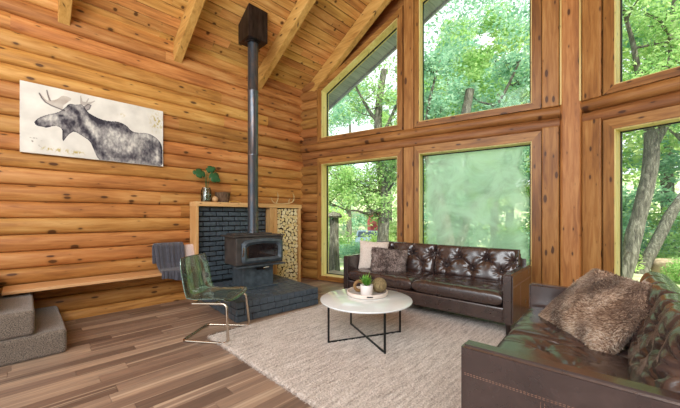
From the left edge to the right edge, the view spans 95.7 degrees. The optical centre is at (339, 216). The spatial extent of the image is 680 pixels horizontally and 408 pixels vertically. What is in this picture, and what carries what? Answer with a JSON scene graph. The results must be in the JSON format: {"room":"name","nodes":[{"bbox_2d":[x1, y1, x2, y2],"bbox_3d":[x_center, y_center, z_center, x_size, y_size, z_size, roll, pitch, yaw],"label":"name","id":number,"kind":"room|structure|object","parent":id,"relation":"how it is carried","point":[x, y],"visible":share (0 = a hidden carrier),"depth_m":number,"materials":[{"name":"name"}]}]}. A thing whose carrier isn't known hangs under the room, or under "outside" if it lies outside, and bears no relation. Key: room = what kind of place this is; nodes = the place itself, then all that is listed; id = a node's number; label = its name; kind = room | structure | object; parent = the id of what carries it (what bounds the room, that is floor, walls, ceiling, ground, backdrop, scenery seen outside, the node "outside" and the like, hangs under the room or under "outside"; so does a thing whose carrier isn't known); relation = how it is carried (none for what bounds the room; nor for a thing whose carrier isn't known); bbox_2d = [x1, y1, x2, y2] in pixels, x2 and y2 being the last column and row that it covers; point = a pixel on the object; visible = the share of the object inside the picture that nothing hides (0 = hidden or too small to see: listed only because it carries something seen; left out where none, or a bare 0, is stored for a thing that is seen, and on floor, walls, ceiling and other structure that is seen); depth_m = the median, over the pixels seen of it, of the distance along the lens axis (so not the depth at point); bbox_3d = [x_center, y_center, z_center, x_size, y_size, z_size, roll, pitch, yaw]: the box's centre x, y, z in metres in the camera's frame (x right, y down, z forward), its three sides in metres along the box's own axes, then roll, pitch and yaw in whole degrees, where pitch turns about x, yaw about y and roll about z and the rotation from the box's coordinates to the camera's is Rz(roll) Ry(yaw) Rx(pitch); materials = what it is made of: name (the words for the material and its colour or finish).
{"room":"cabin living room","nodes":[
{"label":"cabin living room","id":0,"kind":"room"},
{"bbox_2d":[0,0,303,321],"bbox_3d":[-3.408,-0.666,3.962,0.208,4.100,7.720,0,0,44],"label":"wall","id":1,"kind":"structure","parent":0,"point":[62,218],"depth_m":4.20,"materials":[{"name":"brown wood"}]},
{"bbox_2d":[58,0,72,25],"bbox_3d":[-1.837,-3.822,2.275,4.494,2.919,0.115,0,0,44],"label":"ceiling beam","id":2,"kind":"structure","parent":1,"relation":"attached to","point":[64,6],"depth_m":3.71,"materials":[{"name":"brown wood"}]},
{"bbox_2d":[2,269,161,295],"bbox_3d":[-2.924,0.798,4.021,0.400,0.036,2.000,0,0,44],"label":"bench","id":3,"kind":"object","parent":1,"relation":"attached to","point":[49,285],"visible":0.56,"depth_m":3.70,"materials":[{"name":"brown wood"}]},
{"bbox_2d":[184,244,194,256],"bbox_3d":[-2.386,0.600,4.642,0.162,0.361,0.449,0,0,43],"label":"pillow","id":4,"kind":"object","parent":3,"relation":"on","point":[189,248],"visible":0.16,"depth_m":4.70,"materials":[{"name":"fabric"}]},
{"bbox_2d":[152,242,184,279],"bbox_3d":[-2.428,0.639,4.430,0.454,0.516,0.397,0,0,44],"label":"throw blanket","id":5,"kind":"object","parent":4,"relation":"on","point":[167,256],"visible":0.9,"depth_m":4.40,"materials":[{"name":"grey fabric"}]},
{"bbox_2d":[20,80,162,166],"bbox_3d":[-3.152,-1.150,4.054,0.037,0.820,1.475,0,0,44],"label":"canvas","id":6,"kind":"object","parent":1,"relation":"attached to","point":[54,121],"visible":1,"depth_m":3.94},
{"bbox_2d":[173,0,205,62],"bbox_3d":[-0.923,-3.822,3.213,4.494,2.919,0.115,0,0,44],"label":"ceiling beam","id":7,"kind":"structure","parent":1,"relation":"attached to","point":[193,9],"depth_m":4.42,"materials":[{"name":"brown wood"}]},
{"bbox_2d":[258,0,315,89],"bbox_3d":[0.057,-3.822,4.220,4.494,2.919,0.115,0,0,44],"label":"ceiling beam","id":8,"kind":"structure","parent":1,"relation":"attached to","point":[301,8],"depth_m":5.15,"materials":[{"name":"brown wood"}]},
{"bbox_2d":[201,187,211,200],"bbox_3d":[-2.140,-0.346,4.926,0.158,0.227,0.158,0,0,44],"label":"jar","id":9,"kind":"object","parent":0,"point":[202,195],"depth_m":4.92,"materials":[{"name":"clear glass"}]},
{"bbox_2d":[72,0,392,89],"bbox_3d":[0.089,-3.833,1.032,10.527,3.230,10.376,0,0,44],"label":"ceiling","id":10,"kind":"structure","parent":0,"point":[215,34],"depth_m":5.00,"materials":[{"name":"brown wood"}]},
{"bbox_2d":[238,3,267,49],"bbox_3d":[-1.368,-2.956,4.844,0.326,0.496,0.326,0,0,44],"label":"box","id":11,"kind":"object","parent":10,"relation":"attached to","point":[253,25],"visible":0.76,"depth_m":4.73,"materials":[{"name":"wood"}]},
{"bbox_2d":[0,270,521,407],"bbox_3d":[-0.200,1.360,0.735,9.327,0.120,9.827,0,0,44],"label":"floor","id":12,"kind":"structure","parent":0,"point":[137,357],"depth_m":2.62,"materials":[{"name":"brown wood"}]},
{"bbox_2d":[0,292,66,366],"bbox_3d":[-3.477,0.960,2.891,1.161,0.683,1.297,0,0,44],"label":"carpeted steps","id":13,"kind":"structure","parent":12,"relation":"on","point":[27,333],"depth_m":2.81,"materials":[{"name":"carpet"}]},
{"bbox_2d":[180,253,249,343],"bbox_3d":[-1.384,0.869,3.413,0.583,0.866,0.560,0,0,7],"label":"acrylic chair","id":14,"kind":"object","parent":12,"relation":"on","point":[195,286],"visible":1,"depth_m":3.42,"materials":[{"name":"green plastic"},{"name":"metal"}]},
{"bbox_2d":[190,201,301,300],"bbox_3d":[-1.571,0.534,5.511,0.258,1.532,2.047,0,0,44],"label":"fireplace surround","id":15,"kind":"object","parent":12,"relation":"on","point":[209,221],"visible":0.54,"depth_m":5.10,"materials":[{"name":"black brick"}]},
{"bbox_2d":[193,166,219,201],"bbox_3d":[-2.138,-0.530,4.928,0.158,0.595,0.434,0,0,44],"label":"potted plant","id":16,"kind":"object","parent":15,"relation":"on","point":[199,173],"visible":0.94,"depth_m":4.93,"materials":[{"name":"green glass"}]},
{"bbox_2d":[215,192,230,201],"bbox_3d":[-1.963,-0.322,5.151,0.238,0.177,0.264,0,0,44],"label":"bowl","id":17,"kind":"object","parent":15,"relation":"on","point":[222,196],"visible":0.78,"depth_m":5.06,"materials":[{"name":"brown wood"}]},
{"bbox_2d":[190,201,301,208],"bbox_3d":[-1.571,-0.197,5.511,0.258,0.070,2.047,0,0,44],"label":"mantel shelf","id":18,"kind":"object","parent":15,"relation":"attached to","point":[195,204],"depth_m":5.15,"materials":[{"name":"brown wood"}]},
{"bbox_2d":[271,192,293,203],"bbox_3d":[-1.118,-0.350,5.972,0.088,0.234,0.553,0,0,44],"label":"antler mount","id":19,"kind":"object","parent":15,"relation":"on","point":[277,192],"visible":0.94,"depth_m":5.96,"materials":[{"name":"brown"}]},
{"bbox_2d":[202,274,317,322],"bbox_3d":[-1.214,1.175,4.673,1.440,0.250,1.392,0,0,44],"label":"hearth","id":20,"kind":"object","parent":12,"relation":"on","point":[289,294],"visible":0.66,"depth_m":4.20,"materials":[{"name":"black brick"}]},
{"bbox_2d":[221,232,285,289],"bbox_3d":[-1.306,0.652,4.704,0.820,0.796,0.555,0,0,-43],"label":"wood stove","id":21,"kind":"object","parent":20,"relation":"on","point":[251,256],"visible":0.98,"depth_m":4.55,"materials":[{"name":"metal"}]},
{"bbox_2d":[247,41,258,232],"bbox_3d":[-1.368,-1.240,4.844,0.176,2.985,0.176,0,0,44],"label":"stovepipe","id":22,"kind":"object","parent":21,"relation":"on","point":[252,46],"visible":0.98,"depth_m":4.77,"materials":[{"name":"metal"}]},
{"bbox_2d":[207,304,512,407],"bbox_3d":[0.532,1.286,3.188,2.997,0.038,2.603,0,0,44],"label":"rug","id":23,"kind":"object","parent":12,"relation":"on","point":[420,367],"visible":0.71,"depth_m":2.83,"materials":[{"name":"fabric"}]},
{"bbox_2d":[320,288,412,353],"bbox_3d":[0.273,1.072,3.259,0.964,0.416,0.964,0,0,-20],"label":"coffee table","id":24,"kind":"object","parent":23,"relation":"on","point":[339,300],"visible":0.85,"depth_m":3.11,"materials":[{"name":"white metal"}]},
{"bbox_2d":[347,286,387,299],"bbox_3d":[0.302,0.840,3.412,0.450,0.044,0.452,0,0,-1],"label":"serving tray","id":25,"kind":"object","parent":24,"relation":"on","point":[351,292],"visible":0.71,"depth_m":3.27,"materials":[{"name":"beige ceramic"}]},
{"bbox_2d":[353,280,361,291],"bbox_3d":[0.216,0.777,3.454,0.139,0.140,0.036,0,0,-8],"label":"ring","id":26,"kind":"object","parent":25,"relation":"on","point":[356,282],"visible":0.65,"depth_m":3.44,"materials":[{"name":"brown wood"}]},
{"bbox_2d":[359,272,373,294],"bbox_3d":[0.278,0.723,3.354,0.207,0.250,0.186,0,0,44],"label":"potted plant","id":27,"kind":"object","parent":25,"relation":"on","point":[366,288],"visible":0.96,"depth_m":3.31,"materials":[{"name":"green plant"}]},
{"bbox_2d":[372,277,386,292],"bbox_3d":[0.439,0.765,3.439,0.166,0.166,0.166,0,0,44],"label":"ball","id":28,"kind":"object","parent":25,"relation":"on","point":[379,284],"visible":0.98,"depth_m":3.38,"materials":[{"name":"beige wicker"}]},
{"bbox_2d":[344,241,530,334],"bbox_3d":[1.246,0.841,4.367,2.373,0.863,0.960,0,0,42],"label":"leather sofa","id":29,"kind":"object","parent":23,"relation":"on","point":[492,284],"visible":0.73,"depth_m":3.93,"materials":[{"name":"brown leather"}]},
{"bbox_2d":[358,240,388,267],"bbox_3d":[0.537,0.625,4.924,0.488,0.486,0.190,0,0,10],"label":"pillow","id":30,"kind":"object","parent":29,"relation":"on","point":[365,246],"visible":0.56,"depth_m":4.88,"materials":[{"name":"fabric"}]},
{"bbox_2d":[370,247,407,271],"bbox_3d":[0.736,0.693,4.665,0.594,0.478,0.225,0,0,9],"label":"fur pillow","id":31,"kind":"object","parent":29,"relation":"on","point":[383,259],"visible":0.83,"depth_m":4.61,"materials":[{"name":"brown fur"}]},
{"bbox_2d":[348,268,432,289],"bbox_3d":[0.773,0.895,4.657,1.082,0.178,0.755,0,0,42],"label":"seat cushion","id":32,"kind":"object","parent":29,"relation":"on","point":[400,280],"depth_m":4.39,"materials":[{"name":"brown leather"}]},
{"bbox_2d":[377,241,437,273],"bbox_3d":[1.008,0.627,4.917,1.086,0.440,0.166,0,-13,42],"label":"cushion","id":33,"kind":"object","parent":29,"relation":"on","point":[421,257],"depth_m":4.66,"materials":[{"name":"brown leather"}]},
{"bbox_2d":[411,273,502,305],"bbox_3d":[1.581,0.896,3.925,1.082,0.177,0.755,0,0,42],"label":"seat cushion","id":34,"kind":"object","parent":29,"relation":"on","point":[475,290],"depth_m":3.73,"materials":[{"name":"brown leather"}]},
{"bbox_2d":[434,244,519,280],"bbox_3d":[1.816,0.627,4.185,1.086,0.440,0.166,0,-13,42],"label":"cushion","id":35,"kind":"object","parent":29,"relation":"on","point":[483,263],"depth_m":4.11,"materials":[{"name":"brown leather"}]},
{"bbox_2d":[461,272,679,407],"bbox_3d":[1.570,0.841,1.929,0.944,0.862,1.903,0,0,41],"label":"leather sofa","id":36,"kind":"object","parent":23,"relation":"on","point":[538,364],"visible":0.83,"depth_m":1.41,"materials":[{"name":"brown leather"}]},
{"bbox_2d":[496,334,630,380],"bbox_3d":[1.213,0.896,1.672,0.740,0.177,0.847,0,0,41],"label":"seat cushion","id":37,"kind":"object","parent":36,"relation":"on","point":[576,356],"depth_m":1.81,"materials":[{"name":"brown leather"}]},
{"bbox_2d":[509,307,628,357],"bbox_3d":[1.771,0.895,2.320,0.740,0.178,0.847,0,0,41],"label":"seat cushion","id":38,"kind":"object","parent":36,"relation":"on","point":[530,324],"depth_m":2.22,"materials":[{"name":"brown leather"}]},
{"bbox_2d":[538,268,653,354],"bbox_3d":[1.805,0.630,2.152,0.470,0.473,0.732,0,0,6],"label":"fur pillow","id":39,"kind":"object","parent":36,"relation":"on","point":[603,309],"visible":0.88,"depth_m":2.02,"materials":[{"name":"brown fur"}]},
{"bbox_2d":[626,272,679,347],"bbox_3d":[2.070,0.624,2.062,0.163,0.440,0.851,27,17,38],"label":"cushion","id":40,"kind":"object","parent":36,"relation":"on","point":[663,284],"depth_m":1.84,"materials":[{"name":"brown leather"}]},
{"bbox_2d":[627,293,679,392],"bbox_3d":[1.511,0.624,1.415,0.166,0.440,0.851,27,17,38],"label":"cushion","id":41,"kind":"object","parent":36,"relation":"on","point":[653,359],"depth_m":1.36,"materials":[{"name":"brown leather"}]},
{"bbox_2d":[299,0,559,285],"bbox_3d":[1.111,-1.915,5.426,4.751,6.786,0.289,0,0,32],"label":"wall","id":42,"kind":"structure","parent":0,"point":[532,120],"depth_m":5.36,"materials":[{"name":"brown wood"}]},
{"bbox_2d":[308,0,390,91],"bbox_3d":[0.879,-3.817,5.063,4.495,2.929,0.130,0,0,44],"label":"ceiling beam","id":43,"kind":"structure","parent":42,"relation":"attached to","point":[374,8],"depth_m":5.65,"materials":[{"name":"brown wood"}]},
{"bbox_2d":[317,6,402,142],"bbox_3d":[0.376,-2.571,5.903,1.810,2.142,0.255,0,0,32],"label":"window","id":44,"kind":"structure","parent":42,"relation":"in","point":[394,23],"depth_m":5.77,"materials":[{"name":"brown wood"}]},
{"bbox_2d":[317,148,402,282],"bbox_3d":[0.376,0.050,5.903,1.810,2.470,0.255,0,0,32],"label":"window","id":45,"kind":"structure","parent":42,"relation":"in","point":[323,164],"depth_m":6.21,"materials":[{"name":"brown wood"}]},
{"bbox_2d":[329,0,444,106],"bbox_3d":[3.059,-3.718,4.080,10.421,3.077,1.862,0,0,44],"label":"roof overhang","id":46,"kind":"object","parent":42,"relation":"attached to","point":[430,6],"depth_m":6.46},
{"bbox_2d":[329,0,450,109],"bbox_3d":[3.298,-3.690,4.326,10.722,3.298,1.176,0,0,44],"label":"trim","id":47,"kind":"structure","parent":42,"relation":"attached to","point":[445,2],"depth_m":6.56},
{"bbox_2d":[404,0,413,129],"bbox_3d":[1.181,-2.736,5.285,0.175,2.493,0.035,0,0,32],"label":"trim","id":48,"kind":"structure","parent":42,"relation":"attached to","point":[408,4],"depth_m":5.27,"materials":[{"name":"brown wood"}]},
{"bbox_2d":[404,147,413,242],"bbox_3d":[1.181,0.055,5.285,0.175,2.490,0.035,0,0,32],"label":"trim","id":49,"kind":"structure","parent":42,"relation":"attached to","point":[408,151],"depth_m":5.26,"materials":[{"name":"brown wood"}]},
{"bbox_2d":[414,131,540,282],"bbox_3d":[2.086,0.050,4.841,1.795,2.470,0.255,0,0,32],"label":"window","id":50,"kind":"structure","parent":42,"relation":"in","point":[466,168],"depth_m":4.82,"materials":[{"name":"green glass"}]},
{"bbox_2d":[414,0,540,127],"bbox_3d":[2.086,-3.146,4.841,1.795,3.291,0.255,0,0,32],"label":"window","id":51,"kind":"structure","parent":42,"relation":"in","point":[535,5],"depth_m":4.72,"materials":[{"name":"brown wood"}]},
{"bbox_2d":[542,126,558,284],"bbox_3d":[2.874,0.040,4.210,0.195,2.520,0.075,0,0,32],"label":"trim","id":52,"kind":"structure","parent":42,"relation":"attached to","point":[550,135],"depth_m":4.18,"materials":[{"name":"brown wood"}]},
{"bbox_2d":[542,0,558,108],"bbox_3d":[2.874,-3.290,4.210,0.195,3.610,0.075,0,0,32],"label":"trim","id":53,"kind":"structure","parent":42,"relation":"attached to","point":[550,8],"depth_m":4.18,"materials":[{"name":"brown wood"}]},
{"bbox_2d":[560,0,561,104],"bbox_3d":[2.950,-2.895,4.119,0.020,2.810,0.030,0,0,32],"label":"trim","id":54,"kind":"structure","parent":42,"relation":"attached to","point":[560,0],"depth_m":4.11,"materials":[{"name":"brown wood"}]},
{"bbox_2d":[580,76,679,121],"bbox_3d":[4.455,-1.914,2.169,0.289,6.788,4.751,0,0,-33],"label":"wall","id":55,"kind":"structure","parent":0,"point":[664,93],"depth_m":3.56,"materials":[{"name":"brown wood"}]},
{"bbox_2d":[560,0,581,286],"bbox_3d":[3.088,-1.900,4.110,0.235,6.400,0.200,0,0,42],"label":"post","id":56,"kind":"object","parent":55,"relation":"attached to","point":[570,110],"depth_m":4.04,"materials":[{"name":"brown wood"}]},
{"bbox_2d":[579,0,581,100],"bbox_3d":[3.100,-2.895,3.973,0.030,2.810,0.020,0,0,-33],"label":"trim","id":57,"kind":"structure","parent":55,"relation":"attached to","point":[580,1],"depth_m":3.97,"materials":[{"name":"brown wood"}]},
{"bbox_2d":[582,118,602,275],"bbox_3d":[3.193,0.040,3.899,0.075,2.520,0.195,0,0,-33],"label":"trim","id":58,"kind":"structure","parent":55,"relation":"attached to","point":[592,130],"depth_m":3.87,"materials":[{"name":"brown wood"}]},
{"bbox_2d":[582,0,602,100],"bbox_3d":[3.193,-3.290,3.899,0.075,3.610,0.195,0,0,-33],"label":"trim","id":59,"kind":"structure","parent":55,"relation":"attached to","point":[592,10],"depth_m":3.87,"materials":[{"name":"brown wood"}]},
{"bbox_2d":[603,105,679,276],"bbox_3d":[3.851,0.050,3.118,0.255,2.470,1.800,0,0,-33],"label":"window","id":60,"kind":"structure","parent":55,"relation":"in","point":[613,129],"depth_m":3.75,"materials":[{"name":"brown wood"}]},
{"bbox_2d":[603,0,679,94],"bbox_3d":[3.851,-3.143,3.118,0.255,3.286,1.800,0,0,-33],"label":"window","id":61,"kind":"structure","parent":55,"relation":"in","point":[613,82],"depth_m":3.74,"materials":[{"name":"brown wood"}]},
{"label":"outside","id":62,"kind":"structure","parent":0,"visible":0},
{"bbox_2d":[329,171,679,286],"bbox_3d":[20.143,-2.783,27.843,90.000,11.354,62.000,0,0,44],"label":"ground","id":63,"kind":"structure","parent":62,"point":[636,277],"depth_m":35.46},
{"bbox_2d":[329,212,341,270],"bbox_3d":[-0.203,0.770,9.601,0.541,1.860,0.526,0,0,44],"label":"tree stump","id":64,"kind":"object","parent":63,"relation":"on","point":[334,262],"visible":0.91,"depth_m":9.50,"materials":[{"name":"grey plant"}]},
{"bbox_2d":[329,166,354,224],"bbox_3d":[-1.261,-2.414,20.383,4.212,10.372,5.440,0,0,29],"label":"tree","id":65,"kind":"object","parent":63,"relation":"on","point":[344,217],"visible":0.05,"depth_m":20.55,"materials":[{"name":"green plant"}]},
{"bbox_2d":[339,230,357,257],"bbox_3d":[-0.027,1.445,15.470,2.417,1.783,1.924,0,0,-42],"label":"shrub","id":66,"kind":"object","parent":63,"relation":"on","point":[346,240],"visible":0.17,"depth_m":15.16,"materials":[{"name":"green plant"}]},
{"bbox_2d":[339,239,359,259],"bbox_3d":[0.676,1.577,13.476,1.937,1.115,1.338,0,0,-7],"label":"shrub","id":67,"kind":"object","parent":63,"relation":"on","point":[350,251],"visible":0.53,"depth_m":13.41,"materials":[{"name":"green plant"}]},
{"bbox_2d":[329,81,388,236],"bbox_3d":[0.863,-6.135,33.124,7.592,17.987,8.373,0,0,-12],"label":"tree","id":68,"kind":"object","parent":63,"relation":"on","point":[350,224],"visible":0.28,"depth_m":32.11,"materials":[{"name":"green plant"}]},
{"bbox_2d":[354,230,376,244],"bbox_3d":[1.974,1.689,22.090,1.760,1.415,4.088,0,0,6],"label":"parked car","id":69,"kind":"object","parent":63,"relation":"on","point":[359,232],"visible":0.22,"depth_m":21.30,"materials":[{"name":"blue paint"}]},
{"bbox_2d":[367,209,378,230],"bbox_3d":[2.717,0.993,24.716,1.100,3.300,1.360,0,0,4],"label":"garden shed","id":70,"kind":"object","parent":63,"relation":"on","point":[374,226],"visible":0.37,"depth_m":24.15,"materials":[{"name":"red paint"}]},
{"bbox_2d":[358,229,396,241],"bbox_3d":[2.568,1.364,14.688,2.710,1.702,2.792,0,0,-32],"label":"shrub","id":71,"kind":"object","parent":63,"relation":"on","point":[373,238],"visible":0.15,"depth_m":14.62,"materials":[{"name":"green plant"}]},
{"bbox_2d":[364,88,396,222],"bbox_3d":[5.694,-6.556,36.241,6.933,16.950,7.615,0,0,40],"label":"tree","id":72,"kind":"object","parent":63,"relation":"on","point":[384,114],"visible":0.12,"depth_m":35.30,"materials":[{"name":"green plant"}]},
{"bbox_2d":[367,219,396,240],"bbox_3d":[4.093,1.489,24.013,4.420,2.695,4.291,0,0,4],"label":"shrub","id":73,"kind":"object","parent":63,"relation":"on","point":[393,227],"visible":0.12,"depth_m":24.45,"materials":[{"name":"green plant"}]},
{"bbox_2d":[329,12,439,240],"bbox_3d":[0.967,-3.043,10.659,5.203,10.191,5.454,0,0,44],"label":"tree","id":74,"kind":"object","parent":63,"relation":"on","point":[380,197],"visible":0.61,"depth_m":9.84,"materials":[{"name":"green plant"}]},
{"bbox_2d":[393,67,456,215],"bbox_3d":[9.944,-5.691,26.350,9.521,18.151,7.371,0,0,-17],"label":"tree","id":75,"kind":"object","parent":63,"relation":"on","point":[435,67],"visible":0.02,"depth_m":27.27,"materials":[{"name":"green plant"}]},
{"bbox_2d":[424,229,436,243],"bbox_3d":[3.555,1.262,11.776,2.559,1.560,2.484,0,0,-32],"label":"shrub","id":76,"kind":"object","parent":63,"relation":"on","point":[426,237],"visible":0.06,"depth_m":12.07,"materials":[{"name":"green plant"}]},
{"bbox_2d":[424,35,486,230],"bbox_3d":[6.646,-4.232,19.405,6.346,14.125,5.778,0,0,-21],"label":"tree","id":77,"kind":"object","parent":63,"relation":"on","point":[455,37],"visible":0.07,"depth_m":18.59,"materials":[{"name":"green plant"}]},
{"bbox_2d":[382,0,529,245],"bbox_3d":[4.694,-3.934,9.651,7.192,11.985,6.351,0,0,38],"label":"tree","id":78,"kind":"object","parent":63,"relation":"on","point":[431,104],"visible":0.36,"depth_m":9.10,"materials":[{"name":"green plant"}]},
{"bbox_2d":[424,13,502,238],"bbox_3d":[8.209,-5.409,21.543,7.615,16.950,6.933,0,0,14],"label":"tree","id":79,"kind":"object","parent":63,"relation":"on","point":[469,37],"visible":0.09,"depth_m":20.53,"materials":[{"name":"green plant"}]},
{"bbox_2d":[424,38,512,245],"bbox_3d":[6.134,-3.350,16.103,5.474,11.761,4.964,0,0,16],"label":"tree","id":80,"kind":"object","parent":63,"relation":"on","point":[426,216],"visible":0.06,"depth_m":15.49,"materials":[{"name":"green plant"}]},
{"bbox_2d":[447,1,529,247],"bbox_3d":[6.532,-3.342,13.219,5.077,11.300,4.622,0,0,-22],"label":"tree","id":81,"kind":"object","parent":63,"relation":"on","point":[478,61],"visible":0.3,"depth_m":12.42,"materials":[{"name":"green plant"}]},
{"bbox_2d":[459,26,529,243],"bbox_3d":[8.730,-3.894,15.900,6.801,12.965,5.265,0,0,42],"label":"tree","id":82,"kind":"object","parent":63,"relation":"on","point":[526,191],"visible":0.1,"depth_m":15.96,"materials":[{"name":"green plant"}]},
{"bbox_2d":[493,224,529,263],"bbox_3d":[6.988,1.214,11.374,3.148,1.812,2.174,0,0,4],"label":"shrub","id":83,"kind":"object","parent":63,"relation":"on","point":[526,245],"visible":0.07,"depth_m":11.49,"materials":[{"name":"green plant"}]},
{"bbox_2d":[529,247,645,272],"bbox_3d":[7.582,1.067,9.753,2.559,1.560,2.484,0,0,18],"label":"shrub","id":84,"kind":"object","parent":63,"relation":"on","point":[640,255],"visible":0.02,"depth_m":8.45,"materials":[{"name":"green plant"}]},
{"bbox_2d":[516,38,660,227],"bbox_3d":[15.180,-6.316,19.408,8.373,17.987,7.592,0,0,-12],"label":"tree","id":85,"kind":"object","parent":63,"relation":"on","point":[625,188],"visible":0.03,"depth_m":19.66,"materials":[{"name":"green plant"}]},
{"bbox_2d":[513,1,679,246],"bbox_3d":[10.762,-3.980,13.055,5.796,12.452,5.256,0,0,-17],"label":"tree","id":86,"kind":"object","parent":63,"relation":"on","point":[526,175],"visible":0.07,"depth_m":11.75,"materials":[{"name":"green plant"}]},
{"bbox_2d":[623,0,679,278],"bbox_3d":[7.649,-2.968,7.092,4.282,10.284,5.463,0,0,-26],"label":"tree","id":87,"kind":"object","parent":63,"relation":"on","point":[666,22],"visible":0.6,"depth_m":6.90,"materials":[{"name":"green plant"}]},
{"bbox_2d":[623,0,679,240],"bbox_3d":[15.079,-5.477,14.926,8.161,15.558,6.318,0,0,-12],"label":"tree","id":88,"kind":"object","parent":63,"relation":"on","point":[628,143],"visible":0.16,"depth_m":13.65,"materials":[{"name":"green plant"}]},
{"bbox_2d":[623,124,679,274],"bbox_3d":[10.918,-1.976,8.842,5.457,8.514,3.391,0,0,32],"label":"tree","id":89,"kind":"object","parent":63,"relation":"on","point":[651,251],"visible":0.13,"depth_m":8.91,"materials":[{"name":"green plant"}]},
{"bbox_2d":[623,0,679,240],"bbox_3d":[13.671,-4.770,10.521,6.440,13.836,5.840,0,0,35],"label":"tree","id":90,"kind":"object","parent":63,"relation":"on","point":[658,196],"visible":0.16,"depth_m":12.52,"materials":[{"name":"green plant"}]},
{"bbox_2d":[625,211,679,257],"bbox_3d":[12.224,0.942,13.717,3.178,2.649,4.601,0,0,-31],"label":"shrub","id":91,"kind":"object","parent":63,"relation":"on","point":[647,223],"visible":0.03,"depth_m":12.20,"materials":[{"name":"green plant"}]},
{"bbox_2d":[633,53,679,209],"bbox_3d":[21.867,-7.841,17.779,8.884,19.775,8.089,0,0,-31],"label":"tree","id":92,"kind":"object","parent":63,"relation":"on","point":[657,180],"visible":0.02,"depth_m":18.60,"materials":[{"name":"green plant"}]},
{"bbox_2d":[642,215,679,258],"bbox_3d":[11.998,0.841,10.040,3.296,2.431,2.623,0,0,39],"label":"shrub","id":93,"kind":"object","parent":63,"relation":"on","point":[674,251],"visible":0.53,"depth_m":10.26,"materials":[{"name":"green plant"}]},
{"bbox_2d":[651,258,679,276],"bbox_3d":[9.644,1.483,8.807,1.107,0.460,1.093,0,0,44],"label":"rock","id":94,"kind":"object","parent":63,"relation":"on","point":[659,262],"visible":0.44,"depth_m":8.79,"materials":[{"name":"stone"}]},
{"bbox_2d":[660,256,679,283],"bbox_3d":[8.598,1.376,7.475,0.962,0.892,1.209,0,0,-37],"label":"shrub","id":95,"kind":"object","parent":63,"relation":"on","point":[674,266],"visible":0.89,"depth_m":7.65,"materials":[{"name":"green plant"}]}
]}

